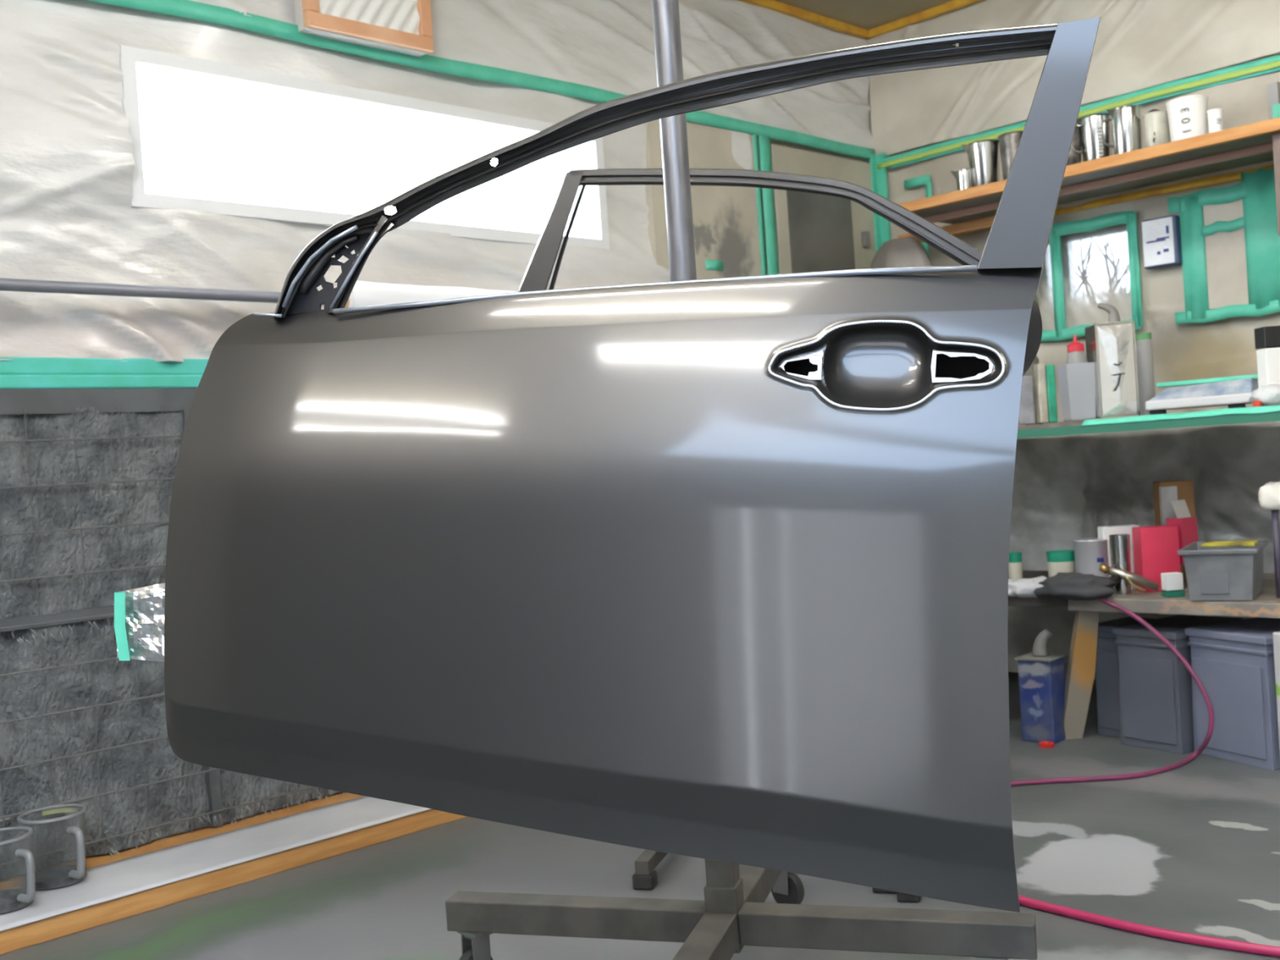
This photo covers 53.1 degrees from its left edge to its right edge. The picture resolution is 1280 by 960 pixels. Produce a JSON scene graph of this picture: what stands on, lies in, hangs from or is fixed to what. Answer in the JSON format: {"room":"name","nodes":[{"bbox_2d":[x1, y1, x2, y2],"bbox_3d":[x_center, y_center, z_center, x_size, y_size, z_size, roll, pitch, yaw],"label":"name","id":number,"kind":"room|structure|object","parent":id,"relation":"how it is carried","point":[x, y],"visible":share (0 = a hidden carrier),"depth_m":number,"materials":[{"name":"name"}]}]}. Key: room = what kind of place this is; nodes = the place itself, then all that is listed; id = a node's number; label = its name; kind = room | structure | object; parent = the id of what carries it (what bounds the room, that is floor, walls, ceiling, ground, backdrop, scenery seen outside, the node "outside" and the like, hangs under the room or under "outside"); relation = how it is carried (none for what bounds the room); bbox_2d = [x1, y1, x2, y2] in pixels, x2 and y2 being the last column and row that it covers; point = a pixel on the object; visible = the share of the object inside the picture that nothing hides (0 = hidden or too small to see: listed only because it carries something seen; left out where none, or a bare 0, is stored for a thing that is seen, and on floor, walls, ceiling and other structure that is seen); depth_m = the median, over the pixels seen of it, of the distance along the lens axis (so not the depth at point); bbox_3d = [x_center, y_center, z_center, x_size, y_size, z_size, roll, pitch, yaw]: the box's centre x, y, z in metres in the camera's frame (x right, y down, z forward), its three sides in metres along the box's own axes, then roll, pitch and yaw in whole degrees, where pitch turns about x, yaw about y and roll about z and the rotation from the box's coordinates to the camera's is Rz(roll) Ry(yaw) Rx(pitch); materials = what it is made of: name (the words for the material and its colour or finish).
{"room":"auto repair garage","nodes":[
{"label":"auto repair garage","id":0,"kind":"room"},
{"bbox_2d":[54,26,871,865],"bbox_3d":[-1.845,-0.393,3.223,8.700,2.950,0.120,-4,1,-44],"label":"wall","id":1,"kind":"structure","parent":0,"point":[773,141],"depth_m":5.68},
{"bbox_2d":[0,356,208,389],"bbox_3d":[-1.420,-0.292,3.512,5.300,0.085,0.050,-4,1,-44],"label":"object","id":2,"kind":"object","parent":1,"relation":"attached to","point":[24,372],"visible":0.19,"depth_m":3.45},
{"bbox_2d":[0,277,324,305],"bbox_3d":[-1.501,-0.499,3.363,4.600,0.031,0.106,-4,1,-44],"label":"pipe","id":3,"kind":"object","parent":1,"relation":"attached to","point":[6,284],"visible":0.33,"depth_m":3.43,"materials":[{"name":"grey metal"}]},
{"bbox_2d":[334,280,517,307],"bbox_3d":[-0.516,-0.576,4.270,1.140,0.125,0.126,-4,1,-44],"label":"film","id":4,"kind":"object","parent":3,"relation":"hanging from","point":[363,293],"visible":0.16,"depth_m":3.98,"materials":[{"name":"white plastic"}]},
{"bbox_2d":[0,387,347,880],"bbox_3d":[-1.214,0.375,3.642,4.900,1.276,0.060,-4,1,-44],"label":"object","id":5,"kind":"structure","parent":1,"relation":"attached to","point":[87,475],"depth_m":3.40,"materials":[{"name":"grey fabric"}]},
{"bbox_2d":[293,0,434,57],"bbox_3d":[-0.881,-1.637,4.035,0.460,0.515,0.090,-4,1,-44],"label":"vent","id":6,"kind":"object","parent":1,"relation":"attached to","point":[400,26],"visible":1,"depth_m":4.02,"materials":[{"name":"orange"}]},
{"bbox_2d":[119,44,609,249],"bbox_3d":[-0.830,-1.027,4.225,1.808,0.445,0.164,-4,1,-44],"label":"window","id":7,"kind":"structure","parent":1,"relation":"in","point":[590,228],"depth_m":4.02,"materials":[{"name":"white paint"}]},
{"bbox_2d":[0,0,751,361],"bbox_3d":[-1.426,-0.824,3.511,5.350,0.997,0.070,-4,1,-44],"label":"film","id":8,"kind":"object","parent":1,"relation":"attached to","point":[67,162],"visible":0.6,"depth_m":3.58,"materials":[{"name":"white plastic"}]},
{"bbox_2d":[88,0,875,159],"bbox_3d":[-1.135,-1.354,3.816,6.250,0.061,0.015,-4,1,-44],"label":"tape","id":9,"kind":"object","parent":1,"relation":"attached to","point":[181,8],"visible":0.84,"depth_m":4.29,"materials":[{"name":"teal plastic"}]},
{"bbox_2d":[188,0,874,148],"bbox_3d":[-1.147,-1.634,3.827,6.280,0.520,0.068,-4,1,-44],"label":"film","id":10,"kind":"object","parent":1,"relation":"attached to","point":[608,45],"visible":0.72,"depth_m":4.94,"materials":[{"name":"white plastic"}]},
{"bbox_2d":[644,119,761,279],"bbox_3d":[0.315,-0.260,5.200,0.630,2.350,0.042,-4,1,-44],"label":"film","id":11,"kind":"object","parent":1,"relation":"attached to","point":[726,221],"depth_m":5.20,"materials":[{"name":"beige plastic"}]},
{"bbox_2d":[705,259,723,270],"bbox_3d":[0.300,-0.871,5.188,0.100,0.040,0.006,-4,1,-43],"label":"tape","id":12,"kind":"object","parent":1,"relation":"attached to","point":[711,264],"visible":1,"depth_m":5.18,"materials":[{"name":"teal plastic"}]},
{"bbox_2d":[751,134,766,275],"bbox_3d":[0.524,-0.833,5.402,0.025,1.256,0.009,-4,1,-44],"label":"tape","id":13,"kind":"object","parent":1,"relation":"attached to","point":[761,232],"visible":0.42,"depth_m":5.39,"materials":[{"name":"teal plastic"}]},
{"bbox_2d":[758,135,778,275],"bbox_3d":[0.570,-0.836,5.445,0.070,1.258,0.010,-4,1,-44],"label":"tape","id":14,"kind":"object","parent":1,"relation":"attached to","point":[765,155],"visible":0.42,"depth_m":5.44,"materials":[{"name":"teal plastic"}]},
{"bbox_2d":[770,144,875,274],"bbox_3d":[0.897,-0.295,5.741,0.720,2.330,0.070,-4,1,-44],"label":"door","id":15,"kind":"structure","parent":1,"relation":"in","point":[815,233],"depth_m":5.68,"materials":[{"name":"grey glass"}]},
{"bbox_2d":[0,671,1279,959],"bbox_3d":[0.568,1.004,0.862,8.700,0.100,6.920,-4,1,-44],"label":"floor","id":16,"kind":"structure","parent":0,"point":[1193,847],"depth_m":3.03,"materials":[{"name":"paint"}]},
{"bbox_2d":[0,791,467,955],"bbox_3d":[-1.231,1.014,3.352,4.000,0.058,0.435,-4,1,-44],"label":"ledge","id":17,"kind":"object","parent":16,"relation":"on","point":[207,860],"visible":0.44,"depth_m":3.33,"materials":[{"name":"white wood"}]},
{"bbox_2d":[0,817,10,822],"bbox_3d":[-1.644,0.935,3.289,0.109,0.153,0.138,-4,1,4],"label":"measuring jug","id":18,"kind":"object","parent":17,"relation":"on","point":[6,818],"visible":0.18,"depth_m":3.24,"materials":[{"name":"grey plastic"}]},
{"bbox_2d":[0,826,35,913],"bbox_3d":[-1.503,0.922,3.012,0.149,0.168,0.168,-4,1,-24],"label":"measuring jug","id":19,"kind":"object","parent":17,"relation":"on","point":[11,900],"visible":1,"depth_m":2.98,"materials":[{"name":"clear plastic"}]},
{"bbox_2d":[17,804,87,889],"bbox_3d":[-1.457,0.914,3.183,0.159,0.173,0.175,-4,1,-17],"label":"measuring jug","id":20,"kind":"object","parent":17,"relation":"on","point":[60,876],"visible":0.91,"depth_m":3.15,"materials":[{"name":"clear plastic"}]},
{"bbox_2d":[445,0,1037,959],"bbox_3d":[0.024,-0.279,2.150,1.099,2.499,1.120,-4,1,-27],"label":"stand","id":21,"kind":"object","parent":16,"relation":"on","point":[733,914],"visible":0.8,"depth_m":2.31,"materials":[{"name":"metal"}]},
{"bbox_2d":[114,17,1100,912],"bbox_3d":[-0.130,0.006,1.616,1.404,1.005,0.246,-4,1,18],"label":"door","id":22,"kind":"structure","parent":21,"relation":"attached to","point":[714,569],"depth_m":1.49,"materials":[{"name":"grey paint"}]},
{"bbox_2d":[704,858,739,887],"bbox_3d":[0.140,0.543,2.346,0.052,0.600,0.052,-4,1,17],"label":"socket","id":23,"kind":"object","parent":21,"relation":"attached to","point":[718,873],"depth_m":2.32,"materials":[{"name":"grey metal"}]},
{"bbox_2d":[631,849,920,902],"bbox_3d":[0.385,0.350,3.209,0.742,1.169,0.664,-4,1,19],"label":"stand","id":24,"kind":"object","parent":16,"relation":"on","point":[645,877],"visible":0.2,"depth_m":3.01,"materials":[{"name":"metal"}]},
{"bbox_2d":[517,168,982,292],"bbox_3d":[0.230,-0.274,2.983,1.210,1.004,0.165,-4,1,17],"label":"door","id":25,"kind":"structure","parent":24,"relation":"attached to","point":[537,275],"depth_m":2.95,"materials":[{"name":"grey paint"}]},
{"bbox_2d":[1014,628,1066,743],"bbox_3d":[1.334,0.676,4.245,0.126,0.371,0.131,-4,1,-44],"label":"can","id":26,"kind":"object","parent":16,"relation":"on","point":[1041,673],"visible":1,"depth_m":4.21,"materials":[{"name":"blue metal"}]},
{"bbox_2d":[1038,741,1054,748],"bbox_3d":[1.317,0.857,4.146,0.050,0.014,0.050,-4,1,-44],"label":"cap","id":27,"kind":"object","parent":16,"relation":"on","point":[1045,744],"visible":1,"depth_m":4.13,"materials":[{"name":"red plastic"}]},
{"bbox_2d":[1010,597,1214,786],"bbox_3d":[1.108,0.631,3.795,1.122,0.504,0.386,-4,1,-17],"label":"air hose","id":28,"kind":"object","parent":16,"relation":"on","point":[1164,640],"visible":0.68,"depth_m":3.78,"materials":[{"name":"rubber"}]},
{"bbox_2d":[1095,617,1155,737],"bbox_3d":[1.627,0.656,4.278,0.208,0.370,0.115,-4,1,-33],"label":"storage bin","id":29,"kind":"object","parent":16,"relation":"on","point":[1107,674],"visible":0.37,"depth_m":4.22,"materials":[{"name":"grey plastic"}]},
{"bbox_2d":[1008,570,1279,739],"bbox_3d":[1.770,0.591,4.373,0.860,0.479,1.850,-4,1,-44],"label":"workbench","id":30,"kind":"object","parent":16,"relation":"on","point":[1081,670],"visible":0.28,"depth_m":4.17,"materials":[{"name":"brown wood"}]},
{"bbox_2d":[1008,578,1017,596],"bbox_3d":[1.257,0.362,4.312,0.116,0.055,0.126,-4,1,-12],"label":"cloth","id":31,"kind":"object","parent":30,"relation":"on","point":[1011,593],"visible":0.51,"depth_m":4.27,"materials":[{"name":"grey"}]},
{"bbox_2d":[1008,551,1022,579],"bbox_3d":[1.293,0.316,4.409,0.050,0.132,0.050,-4,1,-44],"label":"pot","id":32,"kind":"object","parent":30,"relation":"on","point":[1015,569],"visible":0.63,"depth_m":4.39,"materials":[{"name":"beige plastic"}]},
{"bbox_2d":[1008,575,1046,597],"bbox_3d":[1.310,0.353,4.252,0.132,0.069,0.268,-4,1,-44],"label":"cloth","id":33,"kind":"object","parent":30,"relation":"on","point":[1023,588],"visible":0.59,"depth_m":4.22,"materials":[{"name":"grey fabric"}]},
{"bbox_2d":[1045,550,1075,577],"bbox_3d":[1.426,0.307,4.329,0.093,0.133,0.093,-4,1,-44],"label":"pot","id":34,"kind":"object","parent":30,"relation":"on","point":[1058,561],"visible":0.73,"depth_m":4.29,"materials":[{"name":"beige plastic"}]},
{"bbox_2d":[1033,572,1115,600],"bbox_3d":[1.401,0.340,4.110,0.157,0.084,0.287,-4,1,-44],"label":"cloth","id":35,"kind":"object","parent":30,"relation":"on","point":[1077,586],"visible":1,"depth_m":4.06,"materials":[{"name":"grey fabric"}]},
{"bbox_2d":[1073,537,1109,577],"bbox_3d":[1.502,0.283,4.250,0.112,0.174,0.112,-4,1,-44],"label":"paint can","id":36,"kind":"object","parent":30,"relation":"on","point":[1090,553],"visible":0.48,"depth_m":4.20,"materials":[{"name":"grey metal"}]},
{"bbox_2d":[1093,515,1098,537],"bbox_3d":[1.566,0.243,4.350,0.026,0.244,0.021,-4,1,-44],"label":"handle","id":37,"kind":"object","parent":30,"relation":"on","point":[1096,525],"visible":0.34,"depth_m":4.34,"materials":[{"name":"grey"}]},
{"bbox_2d":[1097,524,1138,590],"bbox_3d":[1.590,0.258,4.240,0.121,0.212,0.050,-4,1,0],"label":"box","id":38,"kind":"object","parent":30,"relation":"on","point":[1104,532],"visible":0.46,"depth_m":4.21,"materials":[{"name":"white cardboard"}]},
{"bbox_2d":[1108,533,1131,594],"bbox_3d":[1.555,0.272,4.137,0.064,0.190,0.064,-3,1,27],"label":"steel cup","id":39,"kind":"object","parent":30,"relation":"on","point":[1119,544],"visible":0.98,"depth_m":4.11,"materials":[{"name":"silver metal"}]},
{"bbox_2d":[1098,564,1159,591],"bbox_3d":[1.540,0.313,4.065,0.213,0.102,0.036,-4,1,1],"label":"gun","id":40,"kind":"object","parent":30,"relation":"on","point":[1117,575],"visible":0.83,"depth_m":4.05,"materials":[{"name":"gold metal"}]},
{"bbox_2d":[1132,499,1198,592],"bbox_3d":[1.714,0.212,4.164,0.210,0.288,0.088,-4,1,-9],"label":"box","id":41,"kind":"object","parent":30,"relation":"on","point":[1155,548],"visible":0.83,"depth_m":4.12,"materials":[{"name":"red cardboard"}]},
{"bbox_2d":[1159,485,1182,573],"bbox_3d":[1.777,0.186,4.285,0.052,0.329,0.020,-4,1,0],"label":"sheet","id":42,"kind":"object","parent":30,"relation":"on","point":[1166,494],"visible":0.36,"depth_m":4.27,"materials":[{"name":"grey paper"}]},
{"bbox_2d":[1160,590,1185,597],"bbox_3d":[1.659,0.352,3.985,0.058,0.017,0.045,-4,1,0],"label":"box","id":43,"kind":"object","parent":30,"relation":"on","point":[1163,593],"visible":0.93,"depth_m":3.96,"materials":[{"name":"teal"}]},
{"bbox_2d":[1160,572,1183,591],"bbox_3d":[1.657,0.316,3.984,0.053,0.052,0.040,-4,1,0],"label":"box","id":44,"kind":"object","parent":43,"relation":"on","point":[1170,580],"visible":1,"depth_m":3.96,"materials":[{"name":"white"}]},
{"bbox_2d":[1152,480,1195,582],"bbox_3d":[1.828,0.174,4.367,0.116,0.344,0.060,-4,1,0],"label":"cardboard box","id":45,"kind":"object","parent":30,"relation":"on","point":[1184,487],"visible":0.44,"depth_m":4.33,"materials":[{"name":"brown cardboard"}]},
{"bbox_2d":[1177,540,1268,600],"bbox_3d":[1.785,0.276,3.905,0.220,0.156,0.307,-3,1,32],"label":"storage bin","id":46,"kind":"object","parent":30,"relation":"on","point":[1212,573],"visible":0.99,"depth_m":3.79,"materials":[{"name":"plastic"}]},
{"bbox_2d":[1200,540,1257,547],"bbox_3d":[1.782,0.193,3.867,0.147,0.010,0.100,-3,1,32],"label":"sheet","id":47,"kind":"object","parent":46,"relation":"on","point":[1234,543],"visible":1,"depth_m":3.84,"materials":[{"name":"yellow paper"}]},
{"bbox_2d":[1258,481,1279,598],"bbox_3d":[1.887,0.176,3.790,0.082,0.345,0.097,-4,1,-44],"label":"duster","id":48,"kind":"object","parent":30,"relation":"on","point":[1269,493],"visible":1,"depth_m":3.78,"materials":[{"name":"white"}]},
{"bbox_2d":[1008,422,1279,679],"bbox_3d":[2.735,0.255,4.038,0.124,0.970,5.000,-4,1,-44],"label":"film","id":49,"kind":"object","parent":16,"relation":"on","point":[1060,483],"visible":0.23,"depth_m":4.97,"materials":[{"name":"grey plastic"}]},
{"bbox_2d":[1018,895,1279,957],"bbox_3d":[0.953,0.896,2.640,0.083,0.019,0.925,-4,1,-44],"label":"air hose","id":50,"kind":"object","parent":16,"relation":"on","point":[1224,944],"visible":0.67,"depth_m":2.52,"materials":[{"name":"pink rubber"}]},
{"bbox_2d":[1112,614,1242,754],"bbox_3d":[1.743,0.647,4.120,0.368,0.376,0.227,-4,1,-34],"label":"storage bin","id":51,"kind":"object","parent":16,"relation":"on","point":[1156,695],"visible":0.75,"depth_m":4.01,"materials":[{"name":"grey plastic"}]},
{"bbox_2d":[1184,617,1279,770],"bbox_3d":[1.917,0.634,3.881,0.368,0.386,0.298,-4,1,-23],"label":"storage bin","id":52,"kind":"object","parent":16,"relation":"on","point":[1233,661],"visible":0.91,"depth_m":3.79,"materials":[{"name":"grey plastic"}]},
{"bbox_2d":[1272,631,1279,749],"bbox_3d":[1.905,0.631,3.624,0.160,0.400,0.100,-4,1,0],"label":"container","id":53,"kind":"object","parent":16,"relation":"on","point":[1276,635],"visible":1,"depth_m":3.65,"materials":[{"name":"white plastic"}]},
{"bbox_2d":[774,0,953,30],"bbox_3d":[0.365,-2.039,0.824,8.700,0.100,6.920,-4,1,-44],"label":"ceiling","id":54,"kind":"structure","parent":0,"point":[868,15],"depth_m":5.68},
{"bbox_2d":[737,0,871,39],"bbox_3d":[-1.090,-1.911,3.890,6.080,0.034,0.030,-4,1,-44],"label":"tape","id":55,"kind":"object","parent":54,"relation":"attached to","point":[802,15],"visible":1,"depth_m":5.68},
{"bbox_2d":[865,0,983,39],"bbox_3d":[2.757,-2.172,4.249,0.030,0.034,4.890,-4,1,-44],"label":"tape","id":56,"kind":"object","parent":54,"relation":"attached to","point":[947,7],"visible":1,"depth_m":5.77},
{"bbox_2d":[868,0,1279,439],"bbox_3d":[3.545,-0.758,3.706,0.120,2.950,6.720,-4,1,-44],"label":"wall","id":57,"kind":"structure","parent":0,"point":[1277,53],"depth_m":5.27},
{"bbox_2d":[869,152,891,253],"bbox_3d":[1.151,-0.836,5.975,0.050,1.370,0.060,-4,1,-44],"label":"tape","id":58,"kind":"object","parent":57,"relation":"attached to","point":[878,176],"visible":0.36,"depth_m":5.97,"materials":[{"name":"teal plastic"}]},
{"bbox_2d":[903,173,930,188],"bbox_3d":[1.265,-1.363,5.845,0.135,0.040,0.006,-3,1,45],"label":"tape","id":59,"kind":"object","parent":57,"relation":"attached to","point":[920,180],"visible":1,"depth_m":5.84,"materials":[{"name":"teal plastic"}]},
{"bbox_2d":[920,242,929,257],"bbox_3d":[1.312,-0.859,5.839,0.008,0.502,0.040,-4,1,-44],"label":"tape","id":60,"kind":"object","parent":57,"relation":"attached to","point":[926,246],"visible":0.05,"depth_m":5.83,"materials":[{"name":"teal plastic"}]},
{"bbox_2d":[924,181,932,197],"bbox_3d":[1.311,-1.291,5.805,0.007,0.120,0.030,-4,1,-44],"label":"tape","id":61,"kind":"object","parent":57,"relation":"attached to","point":[928,186],"visible":0.57,"depth_m":5.80,"materials":[{"name":"teal plastic"}]},
{"bbox_2d":[866,0,1279,155],"bbox_3d":[2.814,-1.883,4.227,0.060,0.560,5.000,-4,1,-44],"label":"film","id":62,"kind":"object","parent":57,"relation":"attached to","point":[1140,44],"visible":0.88,"depth_m":5.34,"materials":[{"name":"white plastic"}]},
{"bbox_2d":[876,60,1279,168],"bbox_3d":[2.804,-1.558,4.241,0.012,0.030,4.860,-4,1,-44],"label":"tape","id":63,"kind":"object","parent":57,"relation":"attached to","point":[1274,64],"visible":0.77,"depth_m":5.11,"materials":[{"name":"yellow plastic"}]},
{"bbox_2d":[884,54,1279,161],"bbox_3d":[2.804,-1.579,4.250,0.012,0.032,4.870,-4,1,-44],"label":"tape","id":64,"kind":"object","parent":57,"relation":"attached to","point":[1276,58],"visible":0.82,"depth_m":5.14,"materials":[{"name":"teal plastic"}]},
{"bbox_2d":[886,70,1279,425],"bbox_3d":[2.879,-0.925,4.240,0.057,1.240,5.000,-4,1,-44],"label":"film","id":65,"kind":"object","parent":57,"relation":"attached to","point":[1223,348],"visible":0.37,"depth_m":5.08,"materials":[{"name":"beige plastic"}]},
{"bbox_2d":[897,116,1279,242],"bbox_3d":[1.706,-0.986,5.014,0.540,0.379,1.760,-4,1,-44],"label":"shelf","id":66,"kind":"object","parent":65,"relation":"attached to","point":[972,209],"visible":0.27,"depth_m":4.74,"materials":[{"name":"brown wood"}]},
{"bbox_2d":[870,236,933,268],"bbox_3d":[1.164,-0.828,5.624,0.216,0.460,0.348,-4,1,-44],"label":"bundle","id":67,"kind":"object","parent":66,"relation":"hanging from","point":[907,251],"visible":0.24,"depth_m":5.56,"materials":[{"name":"grey"}]},
{"bbox_2d":[950,168,973,190],"bbox_3d":[1.299,-1.195,5.112,0.081,0.087,0.080,-4,1,-44],"label":"cup","id":68,"kind":"object","parent":66,"relation":"on","point":[963,177],"visible":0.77,"depth_m":5.08,"materials":[{"name":"silver metal"}]},
{"bbox_2d":[961,139,1000,186],"bbox_3d":[1.372,-1.248,5.092,0.142,0.183,0.142,-4,1,-44],"label":"cup","id":69,"kind":"object","parent":66,"relation":"on","point":[984,157],"visible":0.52,"depth_m":5.04,"materials":[{"name":"silver metal"}]},
{"bbox_2d":[997,130,1022,180],"bbox_3d":[1.465,-1.254,4.995,0.123,0.186,0.123,-4,1,-44],"label":"cup","id":70,"kind":"object","parent":66,"relation":"on","point":[1009,142],"visible":0.39,"depth_m":4.96,"materials":[{"name":"metal"}]},
{"bbox_2d":[1066,125,1081,165],"bbox_3d":[1.617,-1.244,4.811,0.092,0.150,0.092,-4,1,-44],"label":"cup","id":71,"kind":"object","parent":66,"relation":"on","point":[1074,157],"visible":0.24,"depth_m":4.78,"materials":[{"name":"metal"}]},
{"bbox_2d":[1071,112,1112,161],"bbox_3d":[1.698,-1.265,4.777,0.139,0.180,0.137,-4,1,-44],"label":"cup","id":72,"kind":"object","parent":66,"relation":"on","point":[1091,126],"visible":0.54,"depth_m":4.73,"materials":[{"name":"silver metal"}]},
{"bbox_2d":[1102,105,1143,155],"bbox_3d":[1.768,-1.267,4.673,0.133,0.178,0.110,-4,1,2],"label":"cup","id":73,"kind":"object","parent":66,"relation":"on","point":[1126,121],"visible":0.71,"depth_m":4.63,"materials":[{"name":"silver metal"}]},
{"bbox_2d":[1142,109,1169,147],"bbox_3d":[1.856,-1.256,4.594,0.093,0.146,0.097,-4,1,-44],"label":"cup","id":74,"kind":"object","parent":66,"relation":"on","point":[1156,125],"visible":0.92,"depth_m":4.56,"materials":[{"name":"white paper"}]},
{"bbox_2d":[1164,94,1208,142],"bbox_3d":[1.931,-1.262,4.513,0.148,0.151,0.142,-4,1,-44],"label":"paper cup","id":75,"kind":"object","parent":66,"relation":"on","point":[1187,115],"visible":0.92,"depth_m":4.46,"materials":[{"name":"white paper"}]},
{"bbox_2d":[1206,107,1223,133],"bbox_3d":[1.987,-1.233,4.419,0.055,0.087,0.055,-4,1,-44],"label":"paper cup","id":76,"kind":"object","parent":66,"relation":"on","point":[1215,116],"visible":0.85,"depth_m":4.40,"materials":[{"name":"white paper"}]},
{"bbox_2d":[1266,81,1279,119],"bbox_3d":[2.291,-1.316,4.571,0.045,0.210,0.075,-4,1,-44],"label":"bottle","id":77,"kind":"object","parent":66,"relation":"on","point":[1273,88],"visible":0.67,"depth_m":4.57,"materials":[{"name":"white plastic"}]},
{"bbox_2d":[1035,210,1142,341],"bbox_3d":[1.821,-0.833,5.296,0.014,0.488,0.508,-4,1,-44],"label":"window surround","id":78,"kind":"object","parent":65,"relation":"attached to","point":[1060,332],"visible":0.55,"depth_m":5.28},
{"bbox_2d":[888,67,1279,168],"bbox_3d":[2.829,-1.541,4.223,0.012,0.016,4.800,-4,1,-44],"label":"tape","id":79,"kind":"object","parent":57,"relation":"attached to","point":[1277,68],"visible":0.58,"depth_m":4.99,"materials":[{"name":"plastic"}]},
{"bbox_2d":[920,164,1274,242],"bbox_3d":[2.708,-1.176,4.380,0.011,0.035,4.420,-4,1,-44],"label":"tape","id":80,"kind":"object","parent":57,"relation":"attached to","point":[1233,176],"visible":0.48,"depth_m":5.07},
{"bbox_2d":[1017,400,1279,438],"bbox_3d":[1.700,-0.201,4.403,0.909,0.064,1.570,-4,1,-44],"label":"shelf","id":81,"kind":"object","parent":57,"relation":"attached to","point":[1265,413],"depth_m":3.89,"materials":[{"name":"teal wood"}]},
{"bbox_2d":[1017,375,1035,424],"bbox_3d":[1.317,-0.273,4.390,0.053,0.164,0.050,-4,1,0],"label":"plastic pot","id":82,"kind":"object","parent":81,"relation":"on","point":[1026,415],"visible":0.63,"depth_m":4.37,"materials":[{"name":"grey plastic"}]},
{"bbox_2d":[1023,355,1043,425],"bbox_3d":[1.414,-0.331,4.620,0.062,0.264,0.062,-4,1,-44],"label":"bottle","id":83,"kind":"object","parent":81,"relation":"on","point":[1030,371],"visible":0.14,"depth_m":4.59,"materials":[{"name":"grey plastic"}]},
{"bbox_2d":[1033,363,1048,423],"bbox_3d":[1.368,-0.295,4.365,0.026,0.202,0.050,-4,1,0],"label":"box","id":84,"kind":"object","parent":81,"relation":"on","point":[1040,381],"visible":1,"depth_m":4.34,"materials":[{"name":"beige cardboard"}]},
{"bbox_2d":[1044,364,1057,422],"bbox_3d":[1.398,-0.294,4.364,0.029,0.196,0.050,-4,1,0],"label":"box","id":85,"kind":"object","parent":81,"relation":"on","point":[1050,369],"visible":0.82,"depth_m":4.34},
{"bbox_2d":[1056,362,1095,421],"bbox_3d":[1.433,-0.287,4.188,0.098,0.183,0.098,-4,1,1],"label":"plastic tub","id":86,"kind":"object","parent":81,"relation":"on","point":[1077,384],"visible":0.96,"depth_m":4.15,"materials":[{"name":"grey plastic"}]},
{"bbox_2d":[1066,334,1087,364],"bbox_3d":[1.433,-0.340,4.191,0.066,0.270,0.066,-4,1,-44],"label":"squeeze bottle","id":87,"kind":"object","parent":86,"relation":"in","point":[1076,354],"visible":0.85,"depth_m":4.17,"materials":[{"name":"grey"}]},
{"bbox_2d":[1084,302,1140,418],"bbox_3d":[1.530,-0.389,4.151,0.128,0.376,0.117,-4,1,0],"label":"can","id":88,"kind":"object","parent":81,"relation":"on","point":[1111,346],"visible":0.94,"depth_m":4.11,"materials":[{"name":"metal"}]},
{"bbox_2d":[1135,332,1155,415],"bbox_3d":[1.686,-0.351,4.268,0.053,0.276,0.053,-4,1,-44],"label":"jar","id":89,"kind":"object","parent":81,"relation":"on","point":[1143,340],"visible":0.77,"depth_m":4.25,"materials":[{"name":"grey plastic"}]},
{"bbox_2d":[1145,373,1258,414],"bbox_3d":[1.790,-0.268,4.025,0.334,0.102,0.200,-3,1,39],"label":"weighing scale","id":90,"kind":"object","parent":81,"relation":"on","point":[1233,392],"visible":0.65,"depth_m":3.97,"materials":[{"name":"grey plastic"}]},
{"bbox_2d":[1248,383,1279,406],"bbox_3d":[1.866,-0.252,3.777,0.104,0.066,0.132,-4,1,-44],"label":"scrap","id":91,"kind":"object","parent":81,"relation":"on","point":[1269,394],"visible":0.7,"depth_m":3.75,"materials":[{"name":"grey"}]},
{"bbox_2d":[1253,325,1279,387],"bbox_3d":[1.899,-0.340,3.823,0.088,0.236,0.063,-4,1,0],"label":"spray can","id":92,"kind":"object","parent":81,"relation":"on","point":[1266,338],"visible":0.79,"depth_m":3.79,"materials":[{"name":"white metal"}]},
{"bbox_2d":[1141,214,1182,269],"bbox_3d":[2.050,-0.933,5.029,0.063,0.193,0.140,-4,1,-44],"label":"wall sign","id":93,"kind":"object","parent":57,"relation":"attached to","point":[1161,236],"visible":1,"depth_m":5.00,"materials":[{"name":"white"}]},
{"bbox_2d":[1167,166,1279,324],"bbox_3d":[2.233,-0.882,4.875,0.022,0.545,0.416,-4,1,-44],"label":"window frame","id":94,"kind":"structure","parent":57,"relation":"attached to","point":[1230,239],"depth_m":4.86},
{"bbox_3d":[1.892,-0.838,5.359,0.050,0.386,0.415,-4,1,-44],"label":"window","id":95,"kind":"structure","parent":0,"visible":0},
{"bbox_2d":[1038,223,1132,330],"bbox_3d":[1.859,-0.836,5.326,0.008,0.406,0.435,-4,1,-44],"label":"film","id":96,"kind":"object","parent":95,"relation":"attached to","point":[1095,263],"visible":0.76,"depth_m":5.31,"materials":[{"name":"plastic"}]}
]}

